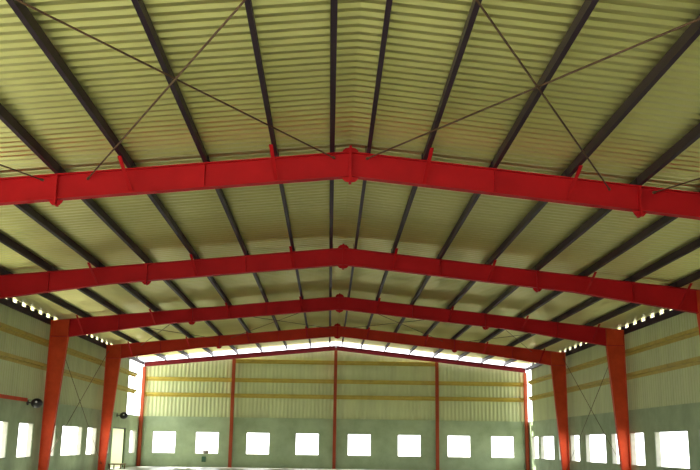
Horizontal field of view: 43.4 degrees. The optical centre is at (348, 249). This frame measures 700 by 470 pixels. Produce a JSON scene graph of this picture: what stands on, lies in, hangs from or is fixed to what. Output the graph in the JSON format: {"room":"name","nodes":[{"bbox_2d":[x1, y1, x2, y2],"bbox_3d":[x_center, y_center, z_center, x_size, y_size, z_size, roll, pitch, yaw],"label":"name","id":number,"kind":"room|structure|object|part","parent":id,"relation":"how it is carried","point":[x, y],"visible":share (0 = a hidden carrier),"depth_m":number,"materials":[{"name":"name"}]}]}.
{"room":"empty warehouse","nodes":[
{"label":"empty warehouse","id":0,"kind":"room"},
{"bbox_2d":[0,398,138,469],"bbox_3d":[-12.940,5.856,27.601,0.230,3.130,58.800,1,-12,-1],"label":"wall","id":1,"kind":"structure","parent":0,"point":[14,412],"depth_m":40.01,"materials":[{"name":"green paint"}]},
{"bbox_2d":[0,421,7,458],"bbox_3d":[-13.047,6.929,32.176,0.190,1.370,2.400,1,-12,-1],"label":"window","id":2,"kind":"structure","parent":1,"relation":"in","point":[5,423],"depth_m":33.32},
{"bbox_2d":[0,394,27,401],"bbox_3d":[-12.887,5.462,32.811,0.140,0.134,5.000,1,-12,-1],"label":"wall rail","id":3,"kind":"object","parent":1,"relation":"on","point":[1,395],"visible":1,"depth_m":33.69,"materials":[{"name":"red metal"}]},
{"bbox_2d":[16,422,32,457],"bbox_3d":[-13.121,7.631,35.348,0.190,1.370,1.700,1,-12,-1],"label":"window","id":4,"kind":"structure","parent":1,"relation":"in","point":[30,425],"depth_m":36.13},
{"bbox_2d":[26,398,42,407],"bbox_3d":[-12.654,6.158,35.398,0.650,0.391,0.480,1,-12,-1],"label":"wall lamp","id":5,"kind":"object","parent":1,"relation":"attached to","point":[36,403],"visible":1,"depth_m":35.28,"materials":[{"name":"metal"}]},
{"bbox_2d":[50,425,55,455],"bbox_3d":[-13.193,8.318,38.458,0.190,1.370,1.570,1,-12,-1],"label":"window","id":6,"kind":"structure","parent":1,"relation":"in","point":[52,452],"depth_m":39.17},
{"bbox_2d":[0,303,129,412],"bbox_3d":[-12.800,2.281,26.550,0.031,3.540,55.200,1,-12,-1],"label":"cladding","id":7,"kind":"object","parent":1,"relation":"on","point":[19,380],"visible":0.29,"depth_m":37.45,"materials":[{"name":"beige metal"}]},
{"bbox_2d":[4,298,140,359],"bbox_3d":[-12.757,0.775,28.267,0.050,0.224,57.900,1,-12,-1],"label":"trim","id":8,"kind":"structure","parent":7,"relation":"attached to","point":[9,299],"depth_m":36.77,"materials":[{"name":"paint"}]},
{"bbox_2d":[60,425,81,455],"bbox_3d":[-13.271,9.057,41.801,0.190,1.370,3.320,1,-12,-1],"label":"window","id":9,"kind":"structure","parent":1,"relation":"in","point":[79,428],"depth_m":43.36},
{"bbox_2d":[86,427,95,454],"bbox_3d":[-13.350,9.816,45.232,0.190,1.370,1.790,1,-12,-1],"label":"window","id":10,"kind":"structure","parent":1,"relation":"in","point":[94,429],"depth_m":46.06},
{"bbox_2d":[110,427,124,467],"bbox_3d":[-13.498,11.474,51.085,0.120,2.300,3.300,1,-12,-1],"label":"door","id":11,"kind":"structure","parent":1,"relation":"in","point":[118,437],"depth_m":51.34,"materials":[{"name":"metal"}]},
{"bbox_2d":[116,412,127,418],"bbox_3d":[-13.003,9.482,50.431,0.650,0.391,0.480,1,-12,-1],"label":"wall lamp","id":12,"kind":"object","parent":1,"relation":"attached to","point":[123,415],"visible":1,"depth_m":50.30,"materials":[{"name":"metal"}]},
{"bbox_2d":[129,430,135,452],"bbox_3d":[-13.571,11.917,54.735,0.190,1.370,1.580,1,-12,-1],"label":"window","id":13,"kind":"structure","parent":1,"relation":"in","point":[133,432],"depth_m":55.47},
{"bbox_2d":[105,466,384,469],"bbox_3d":[-0.302,7.646,27.473,25.800,0.060,59.350,1,-12,-1],"label":"floor","id":14,"kind":"structure","parent":0,"point":[132,467],"depth_m":53.14,"materials":[{"name":"concrete"}]},
{"bbox_2d":[108,463,125,468],"bbox_3d":[-12.975,12.103,49.268,0.720,0.300,1.200,1,-12,-1],"label":"bench","id":15,"kind":"object","parent":14,"relation":"on","point":[113,464],"visible":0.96,"depth_m":49.15,"materials":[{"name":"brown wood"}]},
{"bbox_3d":[-12.973,11.986,49.294,0.720,0.060,1.200,1,-12,-1],"label":"seat","id":16,"kind":"part","parent":15,"relation":"part of","materials":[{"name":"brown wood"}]},
{"bbox_2d":[136,367,145,465],"bbox_3d":[-13.315,10.641,56.478,0.280,6.263,0.280,1,-12,-1],"label":"post","id":17,"kind":"object","parent":14,"relation":"on","point":[144,368],"visible":0.91,"depth_m":56.40,"materials":[{"name":"metal"}]},
{"bbox_2d":[228,359,235,466],"bbox_3d":[-7.532,10.462,56.652,0.280,6.853,0.280,1,-12,-1],"label":"post","id":18,"kind":"object","parent":14,"relation":"on","point":[233,360],"visible":1,"depth_m":56.55,"materials":[{"name":"red metal"}]},
{"bbox_2d":[144,346,335,366],"bbox_3d":[-7.078,6.926,57.444,12.426,1.568,0.180,1,-12,-1],"label":"rafter","id":19,"kind":"object","parent":18,"relation":"on","point":[326,348],"visible":1,"depth_m":57.43,"materials":[{"name":"red paint"}]},
{"bbox_2d":[97,323,569,469],"bbox_3d":[-0.684,7.915,47.283,24.920,7.970,2.014,1,-12,-1],"label":"frame","id":20,"kind":"object","parent":14,"relation":"on","point":[116,352],"visible":1,"depth_m":47.79,"materials":[{"name":"red paint"}]},
{"bbox_2d":[51,351,108,451],"bbox_3d":[-12.909,7.299,42.142,0.045,5.920,9.702,1,-12,-1],"label":"rod","id":21,"kind":"object","parent":20,"relation":"attached to","point":[108,351],"visible":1,"depth_m":41.84,"materials":[{"name":"metal"}]},
{"bbox_2d":[66,361,101,463],"bbox_3d":[-12.864,7.300,42.142,0.045,5.920,9.702,1,-12,-1],"label":"rod","id":22,"kind":"object","parent":20,"relation":"attached to","point":[66,361],"visible":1,"depth_m":42.62,"materials":[{"name":"metal"}]},
{"bbox_2d":[144,327,213,338],"bbox_3d":[-9.180,3.905,42.978,0.044,0.441,10.446,-4,-13,20],"label":"rod","id":23,"kind":"object","parent":20,"relation":"attached to","point":[144,327],"visible":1,"depth_m":44.31,"materials":[{"name":"metal"}]},
{"bbox_2d":[231,313,297,337],"bbox_3d":[-3.574,3.497,43.199,0.043,0.594,11.094,8,-14,-29],"label":"rod","id":24,"kind":"object","parent":20,"relation":"attached to","point":[297,313],"visible":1,"depth_m":44.29,"materials":[{"name":"metal"}]},
{"bbox_2d":[255,317,330,328],"bbox_3d":[-3.573,3.453,43.209,0.043,0.594,11.094,-6,-14,27],"label":"rod","id":25,"kind":"object","parent":20,"relation":"attached to","point":[255,317],"visible":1,"depth_m":44.40,"materials":[{"name":"metal"}]},
{"bbox_2d":[344,320,420,328],"bbox_3d":[2.524,3.568,43.325,0.043,0.593,11.094,8,-14,-29],"label":"rod","id":26,"kind":"object","parent":20,"relation":"attached to","point":[416,320],"visible":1,"depth_m":44.69,"materials":[{"name":"metal"}]},
{"bbox_2d":[460,334,528,342],"bbox_3d":[8.114,4.231,43.308,0.044,0.441,10.446,6,-14,-22],"label":"rod","id":27,"kind":"object","parent":20,"relation":"attached to","point":[524,334],"visible":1,"depth_m":44.69,"materials":[{"name":"metal"}]},
{"bbox_2d":[566,368,607,469],"bbox_3d":[11.697,7.763,42.610,0.045,5.920,9.702,1,-12,-1],"label":"rod","id":28,"kind":"object","parent":20,"relation":"attached to","point":[607,368],"visible":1,"depth_m":42.70,"materials":[{"name":"metal"}]},
{"bbox_2d":[563,359,619,461],"bbox_3d":[11.742,7.763,42.611,0.045,5.920,9.702,1,-12,-1],"label":"rod","id":29,"kind":"object","parent":20,"relation":"attached to","point":[563,359],"visible":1,"depth_m":42.50,"materials":[{"name":"metal"}]},
{"bbox_2d":[38,293,630,469],"bbox_3d":[-0.463,5.811,37.765,24.920,7.970,2.014,1,-12,-1],"label":"frame","id":30,"kind":"object","parent":14,"relation":"on","point":[61,330],"visible":1,"depth_m":38.27,"materials":[{"name":"red paint"}]},
{"bbox_3d":[5.975,3.150,38.503,0.050,0.663,0.260,1,-12,-1],"label":"splice plate","id":31,"kind":"part","parent":30,"relation":"part of","materials":[{"name":"red paint"}]},
{"bbox_2d":[332,350,336,468],"bbox_3d":[-0.910,10.257,56.850,0.280,7.528,0.280,1,-12,-1],"label":"post","id":32,"kind":"object","parent":14,"relation":"on","point":[335,351],"visible":1,"depth_m":56.72,"materials":[{"name":"red metal"}]},
{"bbox_2d":[146,377,522,386],"bbox_3d":[-0.890,8.586,57.427,24.760,0.260,0.125,1,-12,-1],"label":"girt","id":33,"kind":"object","parent":32,"relation":"attached to","point":[199,379],"visible":1,"depth_m":57.43,"materials":[{"name":"yellow paint"}]},
{"bbox_2d":[0,144,699,219],"bbox_3d":[-0.021,1.602,18.730,24.920,7.970,2.014,1,-12,-1],"label":"roof beam","id":34,"kind":"structure","parent":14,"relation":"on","point":[350,165],"depth_m":19.43,"materials":[{"name":"red metal"}]},
{"bbox_2d":[0,164,43,180],"bbox_3d":[-8.517,-2.408,14.426,0.062,0.459,10.447,-4,-13,20],"label":"rod","id":35,"kind":"object","parent":34,"relation":"attached to","point":[40,179],"visible":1,"depth_m":18.63,"materials":[{"name":"metal"}]},
{"bbox_3d":[-6.379,-1.300,19.224,0.050,0.663,0.260,1,-12,-1],"label":"splice plate","id":36,"kind":"part","parent":34,"relation":"part of","materials":[{"name":"red paint"}]},
{"bbox_2d":[86,0,245,179],"bbox_3d":[-2.912,-2.816,14.646,0.061,0.612,11.095,8,-14,-29],"label":"rod","id":37,"kind":"object","parent":34,"relation":"attached to","point":[243,1],"visible":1,"depth_m":14.62,"materials":[{"name":"metal"}]},
{"bbox_2d":[16,0,334,158],"bbox_3d":[-2.911,-2.860,14.656,0.061,0.612,11.095,-6,-14,27],"label":"rod","id":38,"kind":"object","parent":34,"relation":"attached to","point":[20,1],"visible":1,"depth_m":14.29,"materials":[{"name":"metal"}]},
{"bbox_3d":[0.029,-1.886,19.503,0.060,0.825,0.260,1,-12,-1],"label":"ridge plate","id":39,"kind":"part","parent":34,"relation":"part of","materials":[{"name":"red paint"}]},
{"bbox_2d":[366,18,699,159],"bbox_3d":[3.187,-2.745,14.772,0.061,0.612,11.095,8,-14,-29],"label":"rod","id":40,"kind":"object","parent":34,"relation":"attached to","point":[698,19],"visible":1,"depth_m":14.46,"materials":[{"name":"metal"}]},
{"bbox_2d":[475,0,610,190],"bbox_3d":[3.186,-2.701,14.762,0.061,0.612,11.095,-6,-14,27],"label":"rod","id":41,"kind":"object","parent":34,"relation":"attached to","point":[477,1],"visible":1,"depth_m":14.64,"materials":[{"name":"metal"}]},
{"bbox_3d":[6.417,-1.059,19.468,0.050,0.663,0.260,1,-12,-1],"label":"splice plate","id":42,"kind":"part","parent":34,"relation":"part of","materials":[{"name":"red paint"}]},
{"bbox_2d":[652,178,699,193],"bbox_3d":[8.777,-2.082,14.755,0.062,0.459,10.447,6,-14,-22],"label":"rod","id":43,"kind":"object","parent":34,"relation":"attached to","point":[653,192],"visible":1,"depth_m":18.84,"materials":[{"name":"metal"}]},
{"bbox_2d":[0,244,699,334],"bbox_3d":[-0.242,3.706,28.248,24.920,7.970,2.014,1,-12,-1],"label":"roof beam","id":44,"kind":"structure","parent":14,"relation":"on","point":[23,284],"depth_m":28.93,"materials":[{"name":"red metal"}]},
{"bbox_2d":[0,351,136,393],"bbox_3d":[-12.745,2.751,27.421,0.125,0.260,57.100,1,-12,-1],"label":"girt","id":45,"kind":"object","parent":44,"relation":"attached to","point":[3,355],"visible":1,"depth_m":37.69,"materials":[{"name":"yellow paint"}]},
{"bbox_2d":[0,322,137,377],"bbox_3d":[-12.730,1.756,27.642,0.125,0.260,57.100,1,-12,-1],"label":"girt","id":46,"kind":"object","parent":44,"relation":"attached to","point":[6,328],"visible":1,"depth_m":37.50,"materials":[{"name":"yellow paint"}]},
{"bbox_2d":[0,299,143,364],"bbox_3d":[-12.692,1.030,28.617,0.085,0.200,58.686,1,-12,-1],"label":"strut","id":47,"kind":"object","parent":44,"relation":"attached to","point":[5,302],"visible":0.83,"depth_m":36.52,"materials":[{"name":"paint"}]},
{"bbox_2d":[0,267,166,359],"bbox_3d":[-11.254,0.741,28.715,0.125,0.228,58.686,1,-12,-1],"label":"purlin","id":48,"kind":"object","parent":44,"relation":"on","point":[3,271],"visible":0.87,"depth_m":36.12,"materials":[{"name":"paint"}]},
{"bbox_2d":[0,232,189,357],"bbox_3d":[-9.752,0.619,28.776,0.125,0.228,58.686,1,-12,-1],"label":"purlin","id":49,"kind":"object","parent":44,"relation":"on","point":[5,240],"visible":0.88,"depth_m":28.65,"materials":[{"name":"paint"}]},
{"bbox_2d":[14,204,213,355],"bbox_3d":[-8.200,0.494,28.840,0.125,0.228,58.686,1,-12,-1],"label":"purlin","id":50,"kind":"object","parent":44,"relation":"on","point":[28,210],"visible":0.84,"depth_m":26.24,"materials":[{"name":"paint"}]},
{"bbox_2d":[0,103,237,353],"bbox_3d":[-6.599,0.365,28.906,0.125,0.228,58.686,1,-12,-1],"label":"purlin","id":51,"kind":"object","parent":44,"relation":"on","point":[6,117],"visible":0.92,"depth_m":21.77,"materials":[{"name":"paint"}]},
{"bbox_2d":[6,0,262,351],"bbox_3d":[-5.027,0.238,28.970,0.125,0.228,58.686,1,-12,-1],"label":"purlin","id":52,"kind":"object","parent":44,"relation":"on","point":[21,10],"visible":0.91,"depth_m":15.81,"materials":[{"name":"paint"}]},
{"bbox_3d":[-6.599,0.805,28.742,0.050,0.663,0.260,1,-12,-1],"label":"splice plate","id":53,"kind":"part","parent":44,"relation":"part of","materials":[{"name":"red paint"}]},
{"bbox_2d":[131,0,287,349],"bbox_3d":[-3.385,0.106,29.038,0.125,0.228,58.686,1,-12,-1],"label":"purlin","id":54,"kind":"object","parent":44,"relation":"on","point":[139,5],"visible":0.94,"depth_m":16.22,"materials":[{"name":"paint"}]},
{"bbox_2d":[244,0,310,347],"bbox_3d":[-1.839,-0.019,29.101,0.125,0.228,58.686,1,-12,-1],"label":"purlin","id":55,"kind":"object","parent":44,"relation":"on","point":[248,3],"visible":0.78,"depth_m":16.26,"materials":[{"name":"paint"}]},
{"bbox_2d":[329,0,337,345],"bbox_3d":[-0.587,-0.120,29.152,0.125,0.228,58.686,1,-12,-1],"label":"purlin","id":56,"kind":"object","parent":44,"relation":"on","point":[333,3],"visible":0.94,"depth_m":16.52,"materials":[{"name":"paint"}]},
{"bbox_3d":[-0.191,0.218,29.020,0.060,0.825,0.260,1,-12,-1],"label":"ridge plate","id":57,"kind":"part","parent":44,"relation":"part of","materials":[{"name":"red paint"}]},
{"bbox_2d":[342,0,391,345],"bbox_3d":[0.211,-0.105,29.168,0.125,0.228,58.686,1,-12,-1],"label":"purlin","id":58,"kind":"object","parent":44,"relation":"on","point":[388,2],"visible":0.95,"depth_m":16.55,"materials":[{"name":"paint"}]},
{"bbox_2d":[361,0,481,348],"bbox_3d":[1.459,0.043,29.164,0.125,0.228,58.686,1,-12,-1],"label":"purlin","id":59,"kind":"object","parent":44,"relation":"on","point":[474,8],"visible":0.89,"depth_m":16.30,"materials":[{"name":"paint"}]},
{"bbox_2d":[384,0,598,350],"bbox_3d":[3.001,0.226,29.159,0.125,0.228,58.686,1,-12,-1],"label":"purlin","id":60,"kind":"object","parent":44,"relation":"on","point":[586,9],"visible":0.94,"depth_m":16.06,"materials":[{"name":"paint"}]},
{"bbox_3d":[6.196,1.046,28.985,0.050,0.663,0.260,1,-12,-1],"label":"splice plate","id":61,"kind":"part","parent":44,"relation":"part of","materials":[{"name":"red paint"}]},
{"bbox_2d":[409,14,699,353],"bbox_3d":[4.638,0.420,29.154,0.125,0.228,58.686,1,-12,-1],"label":"purlin","id":62,"kind":"object","parent":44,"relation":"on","point":[692,32],"visible":0.93,"depth_m":16.30,"materials":[{"name":"paint"}]},
{"bbox_2d":[433,123,699,356],"bbox_3d":[6.206,0.606,29.149,0.125,0.228,58.686,1,-12,-1],"label":"purlin","id":63,"kind":"object","parent":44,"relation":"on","point":[693,135],"visible":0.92,"depth_m":22.30,"materials":[{"name":"paint"}]},
{"bbox_2d":[457,216,677,359],"bbox_3d":[7.803,0.795,29.145,0.125,0.228,58.686,1,-12,-1],"label":"purlin","id":64,"kind":"object","parent":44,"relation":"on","point":[665,220],"visible":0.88,"depth_m":26.63,"materials":[{"name":"paint"}]},
{"bbox_2d":[481,238,699,362],"bbox_3d":[9.350,0.979,29.140,0.125,0.228,58.686,1,-12,-1],"label":"purlin","id":65,"kind":"object","parent":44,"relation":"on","point":[694,245],"visible":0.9,"depth_m":28.28,"materials":[{"name":"paint"}]},
{"bbox_2d":[504,270,699,365],"bbox_3d":[10.847,1.157,29.135,0.125,0.228,58.686,1,-12,-1],"label":"purlin","id":66,"kind":"object","parent":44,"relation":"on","point":[695,276],"visible":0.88,"depth_m":35.01,"materials":[{"name":"paint"}]},
{"bbox_2d":[525,310,683,370],"bbox_3d":[12.276,1.500,29.093,0.085,0.200,58.686,1,-12,-1],"label":"strut","id":67,"kind":"object","parent":44,"relation":"attached to","point":[672,313],"visible":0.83,"depth_m":36.91,"materials":[{"name":"paint"}]},
{"bbox_2d":[527,327,698,384],"bbox_3d":[12.310,2.357,28.704,0.125,0.260,58.300,1,-12,-1],"label":"girt","id":68,"kind":"object","parent":44,"relation":"attached to","point":[692,332],"visible":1,"depth_m":36.65,"materials":[{"name":"yellow paint"}]},
{"bbox_2d":[528,356,699,400],"bbox_3d":[12.296,3.353,28.484,0.125,0.260,58.300,1,-12,-1],"label":"girt","id":69,"kind":"object","parent":44,"relation":"attached to","point":[694,361],"visible":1,"depth_m":36.51,"materials":[{"name":"yellow paint"}]},
{"bbox_2d":[435,362,438,469],"bbox_3d":[5.703,10.711,56.904,0.280,6.853,0.280,1,-12,-1],"label":"post","id":70,"kind":"object","parent":14,"relation":"on","point":[436,363],"visible":1,"depth_m":56.92,"materials":[{"name":"red metal"}]},
{"bbox_2d":[336,346,525,372],"bbox_3d":[5.352,7.160,57.681,12.426,1.568,0.180,1,-12,-1],"label":"rafter","id":71,"kind":"object","parent":70,"relation":"on","point":[338,348],"visible":1,"depth_m":57.66,"materials":[{"name":"red paint"}]},
{"bbox_2d":[523,373,529,469],"bbox_3d":[11.476,11.107,56.950,0.280,6.263,0.280,1,-12,-1],"label":"post","id":72,"kind":"object","parent":14,"relation":"on","point":[524,374],"visible":1,"depth_m":56.86,"materials":[{"name":"metal"}]},
{"bbox_2d":[140,416,525,469],"bbox_3d":[-0.948,12.465,56.653,25.560,3.130,0.230,1,-12,-1],"label":"wall","id":73,"kind":"structure","parent":0,"point":[384,433],"depth_m":56.55,"materials":[{"name":"green paint"}]},
{"bbox_2d":[151,431,175,452],"bbox_3d":[-11.855,12.318,56.433,1.500,1.370,0.190,1,-12,-1],"label":"window","id":74,"kind":"structure","parent":73,"relation":"in","point":[153,431],"depth_m":56.47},
{"bbox_2d":[195,436,218,453],"bbox_3d":[-9.106,12.370,56.485,1.500,1.370,0.190,1,-12,-1],"label":"window","id":75,"kind":"structure","parent":73,"relation":"in","point":[195,436],"depth_m":56.37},
{"bbox_2d":[246,432,269,454],"bbox_3d":[-5.857,12.431,56.547,1.500,1.370,0.190,1,-12,-1],"label":"window","id":76,"kind":"structure","parent":73,"relation":"in","point":[246,432],"depth_m":56.52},
{"bbox_2d":[295,433,318,454],"bbox_3d":[-2.688,12.491,56.607,1.500,1.370,0.190,1,-12,-1],"label":"window","id":77,"kind":"structure","parent":73,"relation":"in","point":[296,433],"depth_m":56.54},
{"bbox_2d":[143,351,523,421],"bbox_3d":[-0.893,8.730,57.472,24.800,4.658,0.020,1,-12,-1],"label":"cladding","id":78,"kind":"object","parent":73,"relation":"on","point":[153,405],"visible":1,"depth_m":57.37,"materials":[{"name":"beige metal"}]},
{"bbox_2d":[145,392,523,401],"bbox_3d":[-0.904,9.562,57.211,24.760,0.260,0.125,1,-12,-1],"label":"girt","id":79,"kind":"object","parent":78,"relation":"attached to","point":[163,394],"visible":1,"depth_m":57.20,"materials":[{"name":"yellow paint"}]},
{"bbox_2d":[236,359,434,366],"bbox_3d":[-0.872,7.395,57.691,13.240,0.260,0.125,1,-12,-1],"label":"girt","id":80,"kind":"object","parent":78,"relation":"attached to","point":[250,361],"visible":1,"depth_m":57.68,"materials":[{"name":"yellow paint"}]},
{"bbox_2d":[348,434,370,455],"bbox_3d":[0.661,12.554,56.671,1.500,1.370,0.190,1,-12,-1],"label":"window","id":81,"kind":"structure","parent":73,"relation":"in","point":[356,434],"depth_m":56.71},
{"bbox_2d":[398,435,420,456],"bbox_3d":[3.880,12.614,56.732,1.500,1.370,0.190,1,-12,-1],"label":"window","id":82,"kind":"structure","parent":73,"relation":"in","point":[420,435],"depth_m":56.51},
{"bbox_2d":[447,435,470,457],"bbox_3d":[7.088,12.675,56.793,1.500,1.370,0.190,1,-12,-1],"label":"window","id":83,"kind":"structure","parent":73,"relation":"in","point":[447,435],"depth_m":56.75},
{"bbox_2d":[491,436,514,457],"bbox_3d":[9.907,12.728,56.847,1.500,1.370,0.190,1,-12,-1],"label":"window","id":84,"kind":"structure","parent":73,"relation":"in","point":[491,436],"depth_m":56.90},
{"bbox_2d":[0,0,699,364],"bbox_3d":[-0.187,0.269,28.748,25.601,1.366,58.450,1,-12,-1],"label":"ceiling","id":85,"kind":"structure","parent":0,"point":[423,37],"depth_m":18.22,"materials":[{"name":"beige metal"}]},
{"bbox_2d":[16,446,689,467],"bbox_3d":[-0.341,8.268,28.896,400.000,0.540,460.000,1,-12,-1],"label":"ground","id":86,"kind":"structure","parent":0,"point":[678,461],"depth_m":159.90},
{"bbox_2d":[528,402,699,469],"bbox_3d":[12.381,6.333,28.083,0.230,3.130,58.800,1,-12,-1],"label":"wall","id":87,"kind":"structure","parent":0,"point":[649,421],"depth_m":37.73,"materials":[{"name":"green paint"}]},
{"bbox_2d":[532,436,538,458],"bbox_3d":[11.754,12.361,55.071,0.190,1.370,1.880,1,-12,-1],"label":"window","id":88,"kind":"structure","parent":87,"relation":"in","point":[533,437],"depth_m":55.93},
{"bbox_2d":[541,436,553,459],"bbox_3d":[11.824,11.692,52.044,0.190,1.370,3.280,1,-12,-1],"label":"window","id":89,"kind":"structure","parent":87,"relation":"in","point":[542,437],"depth_m":53.59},
{"bbox_2d":[571,435,579,461],"bbox_3d":[11.961,10.384,46.129,0.190,1.370,1.700,1,-12,-1],"label":"window","id":90,"kind":"structure","parent":87,"relation":"in","point":[572,436],"depth_m":46.93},
{"bbox_2d":[585,434,606,463],"bbox_3d":[12.043,9.607,42.615,0.190,1.370,3.300,1,-12,-1],"label":"window","id":91,"kind":"structure","parent":87,"relation":"in","point":[587,435],"depth_m":44.17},
{"bbox_2d":[611,433,619,464],"bbox_3d":[12.118,8.884,39.344,0.190,1.370,1.700,1,-12,-1],"label":"window","id":92,"kind":"structure","parent":87,"relation":"in","point":[613,435],"depth_m":40.14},
{"bbox_2d":[531,312,699,420],"bbox_3d":[12.387,3.031,28.275,0.031,3.540,57.750,1,-12,-1],"label":"cladding","id":93,"kind":"object","parent":87,"relation":"on","point":[678,386],"visible":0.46,"depth_m":36.71,"materials":[{"name":"beige metal"}]},
{"bbox_2d":[530,309,671,365],"bbox_3d":[12.364,1.248,28.746,0.050,0.224,57.900,1,-12,-1],"label":"trim","id":94,"kind":"structure","parent":93,"relation":"attached to","point":[665,310],"depth_m":37.18,"materials":[{"name":"paint"}]},
{"bbox_2d":[630,432,644,465],"bbox_3d":[12.177,8.325,36.816,0.190,1.370,1.680,1,-12,-1],"label":"window","id":95,"kind":"structure","parent":87,"relation":"in","point":[632,435],"depth_m":37.59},
{"bbox_2d":[655,430,689,468],"bbox_3d":[12.261,7.525,33.195,0.190,1.370,3.300,1,-12,-1],"label":"window","id":96,"kind":"structure","parent":87,"relation":"in","point":[657,434],"depth_m":34.73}
]}

